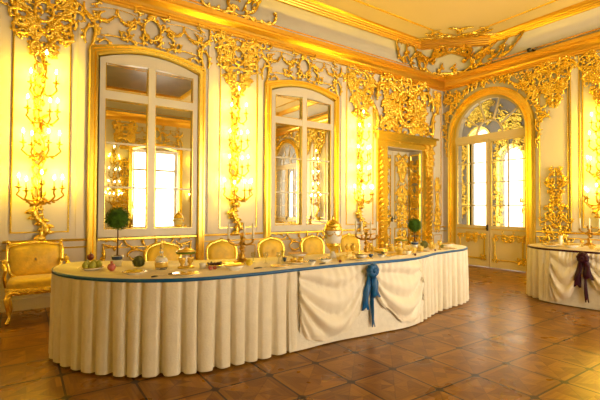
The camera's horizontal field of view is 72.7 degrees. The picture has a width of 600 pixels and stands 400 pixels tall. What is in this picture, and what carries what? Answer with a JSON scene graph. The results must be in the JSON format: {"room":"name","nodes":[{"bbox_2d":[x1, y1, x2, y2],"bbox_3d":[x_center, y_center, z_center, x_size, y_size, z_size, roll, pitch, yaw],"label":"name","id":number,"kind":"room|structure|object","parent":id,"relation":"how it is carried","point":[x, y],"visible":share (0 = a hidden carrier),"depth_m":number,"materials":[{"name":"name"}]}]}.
{"room":"historic interior","nodes":[
{"label":"historic interior","id":0,"kind":"room"},
{"bbox_2d":[0,0,443,311],"bbox_3d":[-1.915,-1.087,6.758,13.100,5.100,0.450,1,-1,-34],"label":"wall","id":1,"kind":"structure","parent":0,"point":[56,213],"depth_m":5.94,"materials":[{"name":"beige paint"}]},
{"bbox_2d":[1,295,50,312],"bbox_3d":[-1.668,1.387,6.598,12.800,0.150,0.035,1,-1,-34],"label":"baseboard","id":2,"kind":"structure","parent":1,"relation":"attached to","point":[43,301],"depth_m":5.31,"materials":[{"name":"beige paint"}]},
{"bbox_2d":[14,50,64,240],"bbox_3d":[-3.338,-0.714,5.292,0.374,2.524,0.498,0,-1,24],"label":"candle sconce","id":3,"kind":"object","parent":1,"relation":"attached to","point":[45,229],"visible":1,"depth_m":5.34,"materials":[{"name":"brown metal"}]},
{"bbox_2d":[9,1,71,233],"bbox_3d":[-3.436,-1.195,5.433,0.670,3.270,0.020,1,-1,-34],"label":"trim","id":4,"kind":"structure","parent":1,"relation":"attached to","point":[13,53],"depth_m":5.27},
{"bbox_2d":[0,0,85,58],"bbox_3d":[-3.413,-2.481,5.441,1.006,1.172,0.062,1,-1,-34],"label":"wall ornament","id":5,"kind":"object","parent":1,"relation":"attached to","point":[69,8],"visible":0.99,"depth_m":5.45,"materials":[{"name":"metal"}]},
{"bbox_2d":[75,0,85,236],"bbox_3d":[-3.061,-1.163,5.690,0.090,3.360,0.018,1,-1,-34],"label":"trim","id":6,"kind":"structure","parent":1,"relation":"attached to","point":[81,44],"depth_m":5.68,"materials":[{"name":"paint"}]},
{"bbox_2d":[100,236,146,260],"bbox_3d":[-2.580,0.717,5.970,0.626,0.348,0.050,1,-1,-34],"label":"wall ornament","id":7,"kind":"object","parent":1,"relation":"attached to","point":[132,249],"depth_m":5.97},
{"bbox_2d":[86,44,205,260],"bbox_3d":[-2.263,-0.434,6.186,1.720,3.770,0.085,1,-1,-34],"label":"window","id":8,"kind":"structure","parent":1,"relation":"in","point":[147,105],"depth_m":6.16,"materials":[{"name":"beige paint"}]},
{"bbox_2d":[102,244,189,256],"bbox_3d":[-2.289,0.971,6.188,1.300,0.560,0.020,1,-1,-34],"label":"trim","id":9,"kind":"structure","parent":1,"relation":"attached to","point":[176,244],"depth_m":6.00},
{"bbox_2d":[80,0,212,73],"bbox_3d":[-2.258,-2.514,6.234,1.964,0.862,0.067,1,-1,-34],"label":"wall ornament","id":10,"kind":"object","parent":1,"relation":"attached to","point":[97,30],"visible":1,"depth_m":6.15,"materials":[{"name":"metal"}]},
{"bbox_2d":[98,235,196,240],"bbox_3d":[-2.277,0.576,6.181,1.440,0.050,0.055,1,-1,-34],"label":"trim","id":11,"kind":"structure","parent":1,"relation":"attached to","point":[169,236],"depth_m":6.15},
{"bbox_2d":[170,235,191,248],"bbox_3d":[-1.887,0.665,6.445,0.336,0.218,0.050,1,-1,-34],"label":"wall ornament","id":12,"kind":"object","parent":1,"relation":"attached to","point":[181,244],"depth_m":6.46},
{"bbox_2d":[207,31,213,232],"bbox_3d":[-1.485,-1.135,6.769,0.090,3.360,0.018,1,-1,-34],"label":"trim","id":13,"kind":"structure","parent":1,"relation":"attached to","point":[211,48],"depth_m":6.76,"materials":[{"name":"paint"}]},
{"bbox_2d":[2,226,443,243],"bbox_3d":[-1.661,0.575,6.609,12.800,0.037,0.045,1,-1,-34],"label":"trim","id":14,"kind":"structure","parent":1,"relation":"attached to","point":[249,233],"depth_m":5.67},
{"bbox_2d":[2,230,443,250],"bbox_3d":[-1.669,0.679,6.619,12.800,0.025,0.016,1,-1,-34],"label":"trim","id":15,"kind":"structure","parent":1,"relation":"attached to","point":[440,230],"depth_m":6.86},
{"bbox_2d":[208,27,265,95],"bbox_3d":[-1.062,-2.378,7.050,1.095,1.150,0.059,1,-1,-34],"label":"wall ornament","id":16,"kind":"object","parent":1,"relation":"attached to","point":[228,55],"visible":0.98,"depth_m":7.02,"materials":[{"name":"metal"}]},
{"bbox_2d":[223,87,252,235],"bbox_3d":[-1.038,-0.662,6.876,0.529,2.544,0.371,0,-1,-8],"label":"candle sconce","id":17,"kind":"object","parent":1,"relation":"attached to","point":[239,225],"visible":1,"depth_m":6.93,"materials":[{"name":"brown metal"}]},
{"bbox_2d":[219,38,257,227],"bbox_3d":[-1.055,-1.152,7.062,0.720,3.270,0.020,1,-1,-34],"label":"trim","id":18,"kind":"structure","parent":1,"relation":"attached to","point":[220,38],"depth_m":7.01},
{"bbox_2d":[200,0,277,25],"bbox_3d":[-0.929,-3.260,6.837,1.444,0.397,0.482,1,-1,-34],"label":"ornament","id":19,"kind":"object","parent":1,"relation":"attached to","point":[233,7],"visible":0.7,"depth_m":6.95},
{"bbox_2d":[257,44,262,230],"bbox_3d":[-0.718,-1.121,7.294,0.090,3.360,0.018,1,-1,-34],"label":"trim","id":20,"kind":"structure","parent":1,"relation":"attached to","point":[260,63],"depth_m":7.28,"materials":[{"name":"paint"}]},
{"bbox_2d":[271,230,322,234],"bbox_3d":[0.067,0.617,7.785,1.500,0.050,0.055,1,-1,-34],"label":"trim","id":21,"kind":"structure","parent":1,"relation":"attached to","point":[315,231],"depth_m":7.68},
{"bbox_2d":[275,230,323,250],"bbox_3d":[0.062,0.772,7.778,1.402,0.414,0.050,1,-1,-34],"label":"wall ornament","id":22,"kind":"object","parent":1,"relation":"attached to","point":[317,234],"visible":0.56,"depth_m":7.65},
{"bbox_2d":[263,79,338,252],"bbox_3d":[0.077,-0.393,7.787,1.720,3.770,0.085,1,-1,-34],"label":"window","id":23,"kind":"structure","parent":1,"relation":"in","point":[301,180],"depth_m":7.76,"materials":[{"name":"beige paint"}]},
{"bbox_2d":[259,42,342,95],"bbox_3d":[0.082,-2.472,7.835,1.964,0.862,0.067,1,-1,-34],"label":"wall ornament","id":24,"kind":"object","parent":1,"relation":"attached to","point":[268,58],"visible":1,"depth_m":7.75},
{"bbox_2d":[340,65,344,228],"bbox_3d":[0.875,-1.093,8.384,0.090,3.360,0.018,1,-1,-34],"label":"trim","id":25,"kind":"structure","parent":1,"relation":"attached to","point":[342,66],"depth_m":8.37,"materials":[{"name":"gold paint"}]},
{"bbox_2d":[96,0,599,91],"bbox_3d":[0.776,-3.019,3.142,12.800,0.285,8.600,1,-1,-34],"label":"trim","id":26,"kind":"structure","parent":1,"relation":"attached to","point":[181,11],"depth_m":7.76,"materials":[{"name":"metal"}]},
{"bbox_2d":[346,68,373,224],"bbox_3d":[1.280,-1.111,8.660,0.780,3.270,0.020,1,-1,-34],"label":"trim","id":27,"kind":"structure","parent":1,"relation":"attached to","point":[346,68],"depth_m":8.60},
{"bbox_2d":[342,64,378,118],"bbox_3d":[1.307,-2.349,8.670,1.057,1.228,0.065,1,-1,-34],"label":"wall ornament","id":28,"kind":"object","parent":1,"relation":"attached to","point":[353,83],"visible":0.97,"depth_m":8.64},
{"bbox_2d":[353,105,374,231],"bbox_3d":[1.338,-0.664,8.503,0.529,2.673,0.371,0,-1,-8],"label":"candle sconce","id":29,"kind":"object","parent":1,"relation":"attached to","point":[361,201],"visible":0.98,"depth_m":8.55,"materials":[{"name":"brown metal"}]},
{"bbox_2d":[184,0,599,74],"bbox_3d":[0.777,-3.336,3.148,12.710,0.380,8.510,1,-1,-34],"label":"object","id":30,"kind":"structure","parent":1,"relation":"attached to","point":[289,17],"depth_m":8.03,"materials":[{"name":"paint"}]},
{"bbox_2d":[368,72,438,145],"bbox_3d":[2.477,-2.105,9.401,2.393,1.702,0.196,1,-1,-34],"label":"wall ornament","id":31,"kind":"object","parent":1,"relation":"attached to","point":[416,109],"visible":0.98,"depth_m":9.33,"materials":[{"name":"metal"}]},
{"bbox_2d":[374,130,438,248],"bbox_3d":[2.353,0.021,9.542,2.040,3.030,0.610,1,-1,-34],"label":"door","id":32,"kind":"structure","parent":1,"relation":"in","point":[404,189],"depth_m":9.77,"materials":[{"name":"gold paint"}]},
{"bbox_2d":[374,130,438,145],"bbox_3d":[2.482,-1.411,9.390,2.040,0.170,0.180,1,-1,-34],"label":"cornice","id":33,"kind":"structure","parent":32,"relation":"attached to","point":[381,135],"depth_m":9.26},
{"bbox_2d":[425,145,434,177],"bbox_3d":[3.150,-0.984,9.855,0.398,0.924,0.052,1,-1,-34],"label":"wall ornament","id":34,"kind":"object","parent":32,"relation":"attached to","point":[428,151],"visible":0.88,"depth_m":9.82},
{"bbox_2d":[432,90,441,222],"bbox_3d":[3.401,-1.073,10.111,0.340,3.270,0.020,1,-1,-34],"label":"trim","id":35,"kind":"structure","parent":1,"relation":"attached to","point":[432,90],"depth_m":10.18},
{"bbox_2d":[433,177,441,232],"bbox_3d":[3.403,0.117,10.076,0.303,1.372,0.039,1,-1,-34],"label":"wall ornament","id":36,"kind":"object","parent":1,"relation":"attached to","point":[437,214],"visible":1,"depth_m":10.06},
{"bbox_2d":[433,90,441,114],"bbox_3d":[3.418,-2.413,10.121,0.342,0.592,0.042,1,-1,-34],"label":"wall ornament","id":37,"kind":"object","parent":1,"relation":"attached to","point":[437,100],"visible":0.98,"depth_m":10.11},
{"bbox_2d":[396,30,524,77],"bbox_3d":[3.327,-3.204,8.673,2.242,0.392,2.253,1,-1,-34],"label":"cartouche","id":38,"kind":"object","parent":1,"relation":"attached to","point":[481,54],"visible":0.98,"depth_m":9.21,"materials":[{"name":"metal"}]},
{"bbox_2d":[0,264,599,399],"bbox_3d":[3.215,1.462,2.205,16.900,0.100,17.200,1,-1,-34],"label":"floor","id":39,"kind":"structure","parent":0,"point":[502,343],"depth_m":3.52,"materials":[{"name":"wood"}]},
{"bbox_2d":[1,238,70,325],"bbox_3d":[-3.209,0.957,4.964,0.703,0.934,0.567,1,-1,-37],"label":"armchair","id":40,"kind":"object","parent":39,"relation":"on","point":[28,275],"visible":0.79,"depth_m":5.01,"materials":[{"name":"metal"}]},
{"bbox_2d":[6,273,51,288],"bbox_3d":[-3.197,0.968,4.948,0.607,0.101,0.455,1,-1,-37],"label":"seat cushion","id":41,"kind":"object","parent":40,"relation":"on","point":[17,280],"depth_m":4.78,"materials":[{"name":"fabric"}]},
{"bbox_2d":[144,240,181,260],"bbox_3d":[-1.578,0.964,4.884,0.491,0.936,0.534,1,-1,-34],"label":"chair","id":42,"kind":"object","parent":39,"relation":"on","point":[151,253],"visible":0.19,"depth_m":5.05,"materials":[{"name":"metal"}]},
{"bbox_2d":[206,238,237,259],"bbox_3d":[-0.935,0.975,5.325,0.491,0.936,0.534,1,-1,-34],"label":"chair","id":43,"kind":"object","parent":39,"relation":"on","point":[220,248],"visible":0.29,"depth_m":5.48,"materials":[{"name":"metal"}]},
{"bbox_2d":[48,243,468,377],"bbox_3d":[0.282,1.050,4.763,5.516,0.780,1.539,1,-1,-29],"label":"banquet table","id":44,"kind":"object","parent":39,"relation":"on","point":[103,321],"visible":0.91,"depth_m":3.53,"materials":[{"name":"beige fabric"}]},
{"bbox_2d":[78,266,103,270],"bbox_3d":[-1.871,0.615,3.656,0.211,0.027,0.211,1,-1,-34],"label":"dinner plate","id":45,"kind":"object","parent":44,"relation":"on","point":[95,268],"visible":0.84,"depth_m":3.59,"materials":[{"name":"white ceramic"}]},
{"bbox_2d":[82,261,88,267],"bbox_3d":[-1.895,0.574,3.603,0.062,0.070,0.062,1,-1,-34],"label":"pear","id":46,"kind":"object","parent":45,"relation":"on","point":[85,264],"visible":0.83,"depth_m":3.58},
{"bbox_2d":[87,252,93,259],"bbox_3d":[-1.878,0.503,3.652,0.060,0.077,0.060,1,-1,-34],"label":"pomegranate","id":47,"kind":"object","parent":46,"relation":"on","point":[90,256],"visible":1,"depth_m":3.63,"materials":[{"name":"red"}]},
{"bbox_2d":[89,261,95,267],"bbox_3d":[-1.839,0.575,3.611,0.062,0.070,0.062,1,-1,-34],"label":"pear","id":48,"kind":"object","parent":45,"relation":"on","point":[92,264],"visible":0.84,"depth_m":3.59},
{"bbox_2d":[96,260,102,266],"bbox_3d":[-1.808,0.576,3.663,0.062,0.070,0.062,1,-1,-34],"label":"pear","id":49,"kind":"object","parent":45,"relation":"on","point":[99,263],"visible":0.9,"depth_m":3.65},
{"bbox_2d":[107,261,115,270],"bbox_3d":[-1.670,0.587,3.612,0.072,0.084,0.070,1,-1,-34],"label":"pomegranate","id":50,"kind":"object","parent":44,"relation":"on","point":[111,266],"visible":1,"depth_m":3.59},
{"bbox_2d":[104,206,129,266],"bbox_3d":[-1.755,0.346,3.918,0.236,0.576,0.247,1,-1,-34],"label":"topiary tree","id":51,"kind":"object","parent":44,"relation":"on","point":[117,219],"visible":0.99,"depth_m":3.87,"materials":[{"name":"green plant"}]},
{"bbox_2d":[121,270,146,274],"bbox_3d":[-1.405,0.616,3.454,0.201,0.023,0.201,1,-1,-34],"label":"dinner plate","id":52,"kind":"object","parent":44,"relation":"on","point":[140,271],"visible":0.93,"depth_m":3.39,"materials":[{"name":"white ceramic"}]},
{"bbox_2d":[132,256,144,266],"bbox_3d":[-1.500,0.571,3.789,0.120,0.109,0.120,1,-1,-34],"label":"artichoke","id":53,"kind":"object","parent":44,"relation":"on","point":[138,261],"visible":1,"depth_m":3.75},
{"bbox_2d":[154,239,167,269],"bbox_3d":[-1.272,0.493,3.740,0.122,0.280,0.121,1,-1,-34],"label":"decanter","id":54,"kind":"object","parent":44,"relation":"on","point":[161,262],"visible":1,"depth_m":3.70,"materials":[{"name":"clear glass"}]},
{"bbox_2d":[176,246,195,268],"bbox_3d":[-1.065,0.533,3.809,0.182,0.205,0.182,1,-1,-34],"label":"stand","id":55,"kind":"object","parent":44,"relation":"on","point":[185,251],"visible":1,"depth_m":3.77,"materials":[{"name":"gold"}]},
{"bbox_2d":[172,271,199,275],"bbox_3d":[-0.952,0.619,3.412,0.231,0.020,0.231,1,-1,-34],"label":"dinner plate","id":56,"kind":"object","parent":44,"relation":"on","point":[179,273],"visible":1,"depth_m":3.38,"materials":[{"name":"white ceramic"}]},
{"bbox_2d":[199,263,207,268],"bbox_3d":[-0.897,0.611,3.784,0.073,0.050,0.059,0,-1,-2],"label":"mug","id":57,"kind":"object","parent":44,"relation":"on","point":[201,265],"visible":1,"depth_m":3.76,"materials":[{"name":"white ceramic"}]},
{"bbox_2d":[206,263,223,267],"bbox_3d":[-0.808,0.625,3.874,0.201,0.025,0.201,1,-1,-34],"label":"dinner plate","id":58,"kind":"object","parent":44,"relation":"on","point":[221,265],"visible":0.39,"depth_m":3.81,"materials":[{"name":"white ceramic"}]},
{"bbox_2d":[207,261,221,264],"bbox_3d":[-0.808,0.605,3.873,0.165,0.040,0.106,1,-1,-34],"label":"grape bunch","id":59,"kind":"object","parent":58,"relation":"on","point":[220,262],"visible":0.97,"depth_m":3.84,"materials":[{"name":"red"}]},
{"bbox_2d":[223,263,245,270],"bbox_3d":[-0.595,0.610,3.705,0.204,0.053,0.202,1,-1,-34],"label":"bowl","id":60,"kind":"object","parent":44,"relation":"on","point":[231,266],"visible":1,"depth_m":3.65,"materials":[{"name":"white ceramic"}]},
{"bbox_2d":[227,222,254,262],"bbox_3d":[-0.581,0.441,4.232,0.294,0.408,0.288,0,-1,13],"label":"candelabrum","id":61,"kind":"object","parent":44,"relation":"on","point":[241,259],"visible":0.99,"depth_m":4.17,"materials":[{"name":"brown metal"}]},
{"bbox_2d":[227,223,229,238],"bbox_3d":[-0.726,0.314,4.146,0.025,0.158,0.026,0,-1,13],"label":"candle","id":62,"kind":"object","parent":61,"relation":"on","point":[228,225],"depth_m":4.14,"materials":[{"name":"beige wax"}]},
{"bbox_2d":[245,259,252,265],"bbox_3d":[-0.496,0.609,3.967,0.070,0.065,0.070,1,-1,-34],"label":"lemon","id":63,"kind":"object","parent":44,"relation":"on","point":[249,262],"visible":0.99,"depth_m":3.94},
{"bbox_2d":[270,264,290,267],"bbox_3d":[-0.187,0.632,3.887,0.201,0.020,0.201,1,-1,-34],"label":"dinner plate","id":64,"kind":"object","parent":44,"relation":"on","point":[272,265],"visible":1,"depth_m":3.87,"materials":[{"name":"white ceramic"}]},
{"bbox_2d":[286,260,307,264],"bbox_3d":[-0.032,0.634,4.138,0.221,0.025,0.221,1,-1,-34],"label":"dinner plate","id":65,"kind":"object","parent":44,"relation":"on","point":[296,262],"visible":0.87,"depth_m":4.07,"materials":[{"name":"white ceramic"}]},
{"bbox_2d":[288,252,306,257],"bbox_3d":[-0.027,0.627,4.627,0.224,0.058,0.222,1,-1,-34],"label":"bowl","id":66,"kind":"object","parent":44,"relation":"on","point":[293,254],"visible":0.88,"depth_m":4.57,"materials":[{"name":"white ceramic"}]},
{"bbox_2d":[319,258,332,262],"bbox_3d":[0.272,0.631,4.262,0.175,0.043,0.098,1,-1,-34],"label":"bowl","id":67,"kind":"object","parent":44,"relation":"on","point":[324,260],"visible":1,"depth_m":4.24,"materials":[{"name":"white ceramic"}]},
{"bbox_2d":[323,216,342,257],"bbox_3d":[0.376,0.415,4.663,0.218,0.488,0.218,0,-1,9],"label":"urn","id":68,"kind":"object","parent":44,"relation":"on","point":[332,231],"visible":0.97,"depth_m":4.59,"materials":[{"name":"white"}]},
{"bbox_2d":[336,255,346,261],"bbox_3d":[0.440,0.620,4.340,0.118,0.066,0.121,1,-1,-34],"label":"folded napkin","id":69,"kind":"object","parent":44,"relation":"on","point":[340,257],"visible":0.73,"depth_m":4.32,"materials":[{"name":"orange fabric"}]},
{"bbox_2d":[350,243,355,256],"bbox_3d":[0.608,0.580,4.674,0.066,0.160,0.066,1,-1,-34],"label":"wine glass","id":70,"kind":"object","parent":44,"relation":"on","point":[352,245],"visible":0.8,"depth_m":4.65,"materials":[{"name":"orange"}]},
{"bbox_2d":[350,243,355,250],"bbox_3d":[0.608,0.544,4.675,0.066,0.088,0.066,1,-1,-34],"label":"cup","id":71,"kind":"object","parent":70,"relation":"on","point":[353,246],"depth_m":4.65,"materials":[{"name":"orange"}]},
{"bbox_2d":[349,256,372,260],"bbox_3d":[0.671,0.645,4.474,0.261,0.023,0.261,1,-1,-34],"label":"dinner plate","id":72,"kind":"object","parent":44,"relation":"on","point":[354,257],"visible":0.91,"depth_m":4.41,"materials":[{"name":"white ceramic"}]},
{"bbox_2d":[354,254,368,257],"bbox_3d":[0.671,0.619,4.475,0.163,0.053,0.162,1,-1,-34],"label":"bowl","id":73,"kind":"object","parent":72,"relation":"on","point":[356,255],"visible":0.69,"depth_m":4.42,"materials":[{"name":"white ceramic"}]},
{"bbox_2d":[352,252,369,254],"bbox_3d":[0.672,0.586,4.475,0.211,0.020,0.211,1,-1,-34],"label":"dinner plate","id":74,"kind":"object","parent":73,"relation":"on","point":[357,253],"visible":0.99,"depth_m":4.42,"materials":[{"name":"white ceramic"}]},
{"bbox_2d":[355,221,377,252],"bbox_3d":[0.805,0.462,4.956,0.248,0.408,0.246,1,-1,-12],"label":"candelabrum","id":75,"kind":"object","parent":44,"relation":"on","point":[366,248],"visible":0.96,"depth_m":4.93,"materials":[{"name":"brown metal"}]},
{"bbox_2d":[360,221,362,234],"bbox_3d":[0.731,0.335,4.842,0.025,0.158,0.026,-1,-1,44],"label":"candle","id":76,"kind":"object","parent":75,"relation":"on","point":[361,231],"depth_m":4.84,"materials":[{"name":"beige wax"}]},
{"bbox_2d":[373,249,388,253],"bbox_3d":[1.018,0.649,5.136,0.204,0.043,0.202,1,-1,-34],"label":"bowl","id":77,"kind":"object","parent":44,"relation":"on","point":[379,251],"visible":0.88,"depth_m":5.08,"materials":[{"name":"orange"}]},
{"bbox_2d":[387,253,407,255],"bbox_3d":[1.163,0.657,4.871,0.241,0.020,0.241,1,-1,-34],"label":"dinner plate","id":78,"kind":"object","parent":44,"relation":"on","point":[394,254],"visible":0.92,"depth_m":4.84,"materials":[{"name":"white ceramic"}]},
{"bbox_2d":[394,247,402,252],"bbox_3d":[1.265,0.635,5.172,0.136,0.076,0.139,1,-1,-34],"label":"folded napkin","id":79,"kind":"object","parent":44,"relation":"on","point":[399,249],"visible":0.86,"depth_m":5.14,"materials":[{"name":"orange fabric"}]},
{"bbox_2d":[394,235,407,250],"bbox_3d":[1.356,0.576,5.477,0.182,0.205,0.182,1,-1,-34],"label":"stand","id":80,"kind":"object","parent":44,"relation":"on","point":[402,245],"visible":0.81,"depth_m":5.43,"materials":[{"name":"gold"}]},
{"bbox_2d":[407,218,421,246],"bbox_3d":[1.616,0.468,5.751,0.214,0.434,0.206,1,-1,-34],"label":"topiary tree","id":81,"kind":"object","parent":44,"relation":"on","point":[414,224],"visible":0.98,"depth_m":5.71,"materials":[{"name":"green plant"}]},
{"bbox_2d":[420,240,427,247],"bbox_3d":[1.770,0.632,5.807,0.115,0.112,0.111,1,-1,-34],"label":"moss ball","id":82,"kind":"object","parent":44,"relation":"on","point":[424,242],"visible":0.83,"depth_m":5.77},
{"bbox_2d":[442,243,454,246],"bbox_3d":[2.216,0.671,6.113,0.204,0.048,0.202,1,-1,-34],"label":"bowl","id":83,"kind":"object","parent":44,"relation":"on","point":[444,244],"visible":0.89,"depth_m":6.07,"materials":[{"name":"white ceramic"}]},
{"bbox_2d":[257,236,284,257],"bbox_3d":[-0.299,0.987,5.760,0.491,0.936,0.534,1,-1,-34],"label":"chair","id":84,"kind":"object","parent":39,"relation":"on","point":[270,245],"visible":0.3,"depth_m":5.91,"materials":[{"name":"metal"}]},
{"bbox_2d":[300,234,324,254],"bbox_3d":[0.320,0.998,6.183,0.491,0.936,0.534,1,-1,-34],"label":"chair","id":85,"kind":"object","parent":39,"relation":"on","point":[311,244],"visible":0.32,"depth_m":6.33,"materials":[{"name":"fabric"}]},
{"bbox_2d":[339,232,360,252],"bbox_3d":[0.947,1.009,6.612,0.491,0.936,0.534,1,-1,-34],"label":"chair","id":86,"kind":"object","parent":39,"relation":"on","point":[348,238],"visible":0.24,"depth_m":6.76,"materials":[{"name":"fabric"}]},
{"bbox_2d":[526,242,599,309],"bbox_3d":[4.765,1.085,5.288,1.513,0.780,3.408,1,-1,-34],"label":"banquet table","id":87,"kind":"object","parent":39,"relation":"on","point":[561,274],"visible":0.97,"depth_m":5.69,"materials":[{"name":"beige fabric"}]},
{"bbox_2d":[541,244,559,246],"bbox_3d":[3.807,0.693,6.196,0.241,0.025,0.241,1,-1,-34],"label":"dinner plate","id":88,"kind":"object","parent":87,"relation":"on","point":[547,245],"visible":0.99,"depth_m":6.14,"materials":[{"name":"white ceramic"}]},
{"bbox_2d":[558,235,562,244],"bbox_3d":[4.120,0.635,6.448,0.076,0.153,0.076,1,-1,-34],"label":"vase","id":89,"kind":"object","parent":87,"relation":"on","point":[560,240],"visible":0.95,"depth_m":6.42,"materials":[{"name":"white ceramic"}]},
{"bbox_2d":[562,244,579,247],"bbox_3d":[3.992,0.679,5.996,0.224,0.048,0.222,1,-1,-34],"label":"bowl","id":90,"kind":"object","parent":87,"relation":"on","point":[565,245],"visible":0.99,"depth_m":5.95,"materials":[{"name":"white ceramic"}]},
{"bbox_2d":[579,218,599,245],"bbox_3d":[4.522,0.498,6.380,0.294,0.429,0.288,1,-1,-13],"label":"candelabrum","id":91,"kind":"object","parent":87,"relation":"on","point":[589,241],"visible":0.96,"depth_m":6.34,"materials":[{"name":"brown metal"}]},
{"bbox_2d":[315,0,584,37],"bbox_3d":[0.765,-3.661,3.174,13.600,0.150,9.450,1,-1,-34],"label":"ceiling","id":92,"kind":"structure","parent":0,"point":[442,15],"depth_m":7.59,"materials":[{"name":"yellow paint"}]},
{"bbox_2d":[276,0,599,49],"bbox_3d":[0.779,-3.536,3.151,11.920,0.100,7.720,1,-1,-34],"label":"trim","id":93,"kind":"structure","parent":92,"relation":"attached to","point":[312,6],"depth_m":8.00,"materials":[{"name":"metal"}]},
{"bbox_2d":[354,0,557,38],"bbox_3d":[0.779,-3.579,3.152,10.620,0.015,6.420,1,-1,-34],"label":"trim","id":94,"kind":"structure","parent":92,"relation":"attached to","point":[364,3],"depth_m":7.70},
{"bbox_2d":[415,26,498,40],"bbox_3d":[3.279,-3.457,8.438,1.889,0.054,0.582,0,-1,11],"label":"ornament","id":95,"kind":"object","parent":92,"relation":"attached to","point":[432,36],"depth_m":8.47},
{"bbox_2d":[462,98,524,225],"bbox_3d":[9.388,-0.974,6.707,0.300,5.000,17.600,1,-1,-34],"label":"wall","id":96,"kind":"structure","parent":0,"point":[507,105],"depth_m":11.89,"materials":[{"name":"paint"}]},
{"bbox_2d":[462,145,469,218],"bbox_3d":[4.999,-0.629,12.787,0.079,2.435,0.742,1,-1,-34],"label":"wall ornament","id":97,"kind":"object","parent":96,"relation":"attached to","point":[464,151],"visible":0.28,"depth_m":12.64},
{"bbox_2d":[466,127,489,224],"bbox_3d":[5.456,-0.677,12.313,0.250,3.060,0.780,1,-1,-34],"label":"trim","id":98,"kind":"structure","parent":96,"relation":"attached to","point":[468,160],"depth_m":12.54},
{"bbox_2d":[465,99,495,127],"bbox_3d":[5.377,-2.637,12.286,0.077,0.868,1.062,1,-1,-34],"label":"wall ornament","id":99,"kind":"object","parent":96,"relation":"attached to","point":[474,115],"visible":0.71,"depth_m":12.20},
{"bbox_2d":[485,141,502,225],"bbox_3d":[5.636,-0.538,11.853,0.078,2.560,0.596,1,-1,-34],"label":"wall ornament","id":100,"kind":"object","parent":96,"relation":"attached to","point":[497,143],"visible":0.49,"depth_m":11.78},
{"bbox_2d":[495,103,523,151],"bbox_3d":[5.922,-2.089,11.476,0.079,1.410,0.957,1,-1,-34],"label":"wall ornament","id":101,"kind":"object","parent":96,"relation":"attached to","point":[517,116],"visible":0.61,"depth_m":11.45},
{"bbox_2d":[496,144,524,226],"bbox_3d":[6.002,-0.363,11.507,0.250,2.410,0.800,1,-1,-34],"label":"trim","id":102,"kind":"structure","parent":96,"relation":"attached to","point":[510,145],"depth_m":11.70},
{"bbox_2d":[519,137,524,223],"bbox_3d":[6.229,-0.552,10.986,0.077,2.625,0.659,1,-1,-34],"label":"wall ornament","id":103,"kind":"object","parent":96,"relation":"attached to","point":[521,146],"visible":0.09,"depth_m":11.16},
{"bbox_2d":[443,50,599,244],"bbox_3d":[6.170,-1.040,6.808,0.300,5.100,8.600,1,-1,-34],"label":"wall","id":104,"kind":"structure","parent":0,"point":[553,139],"depth_m":8.09,"materials":[{"name":"beige paint"}]},
{"bbox_2d":[448,86,535,273],"bbox_3d":[4.299,-0.512,9.289,0.170,4.110,2.080,1,-1,-34],"label":"door","id":105,"kind":"structure","parent":104,"relation":"in","point":[503,247],"depth_m":9.25,"materials":[{"name":"beige paint"}]},
{"bbox_2d":[442,68,550,157],"bbox_3d":[4.259,-1.943,9.281,0.051,1.773,2.693,1,-1,-34],"label":"wall ornament","id":106,"kind":"object","parent":104,"relation":"attached to","point":[532,90],"visible":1,"depth_m":8.71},
{"bbox_2d":[444,226,599,234],"bbox_3d":[6.018,0.620,6.681,0.045,0.037,8.600,1,-1,-34],"label":"trim","id":107,"kind":"structure","parent":104,"relation":"attached to","point":[444,226],"depth_m":7.86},
{"bbox_2d":[444,230,599,240],"bbox_3d":[6.029,0.724,6.687,0.016,0.025,8.600,1,-1,-34],"label":"trim","id":108,"kind":"structure","parent":104,"relation":"attached to","point":[444,230],"depth_m":7.73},
{"bbox_2d":[539,63,568,227],"bbox_3d":[5.064,-1.098,8.142,0.020,3.270,0.550,1,-1,-34],"label":"trim","id":109,"kind":"structure","parent":104,"relation":"attached to","point":[554,63],"depth_m":7.94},
{"bbox_2d":[533,55,576,107],"bbox_3d":[5.068,-2.373,8.132,0.058,1.082,0.838,1,-1,-34],"label":"wall ornament","id":110,"kind":"object","parent":104,"relation":"attached to","point":[560,85],"visible":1,"depth_m":8.10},
{"bbox_2d":[538,166,574,242],"bbox_3d":[5.067,0.112,8.073,0.049,1.572,0.688,1,-1,-34],"label":"wall ornament","id":111,"kind":"object","parent":104,"relation":"attached to","point":[558,198],"visible":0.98,"depth_m":8.07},
{"bbox_2d":[570,57,571,230],"bbox_3d":[5.239,-1.077,7.867,0.040,3.360,0.012,1,-1,-34],"label":"trim","id":112,"kind":"structure","parent":104,"relation":"attached to","point":[570,57],"depth_m":7.85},
{"bbox_2d":[571,56,578,231],"bbox_3d":[5.283,-1.078,7.813,0.030,3.360,0.140,1,-1,-34],"label":"trim","id":113,"kind":"structure","parent":104,"relation":"attached to","point":[574,73],"depth_m":7.80,"materials":[{"name":"gold paint"}]},
{"bbox_2d":[578,55,580,231],"bbox_3d":[5.318,-1.079,7.752,0.040,3.360,0.012,1,-1,-34],"label":"trim","id":114,"kind":"structure","parent":104,"relation":"attached to","point":[578,55],"depth_m":7.74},
{"bbox_2d":[576,49,599,103],"bbox_3d":[5.531,-2.348,7.455,0.062,1.232,0.890,1,-1,-34],"label":"wall ornament","id":115,"kind":"object","parent":104,"relation":"attached to","point":[594,78],"visible":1,"depth_m":7.58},
{"bbox_2d":[582,51,599,228],"bbox_3d":[5.538,-1.108,7.449,0.020,3.270,0.670,1,-1,-34],"label":"trim","id":116,"kind":"structure","parent":104,"relation":"attached to","point":[599,51],"depth_m":7.71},
{"bbox_2d":[583,88,599,232],"bbox_3d":[5.409,-0.723,7.333,0.498,2.676,0.374,0,-1,24],"label":"candle sconce","id":117,"kind":"object","parent":104,"relation":"attached to","point":[597,212],"visible":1,"depth_m":7.46,"materials":[{"name":"brown metal"}]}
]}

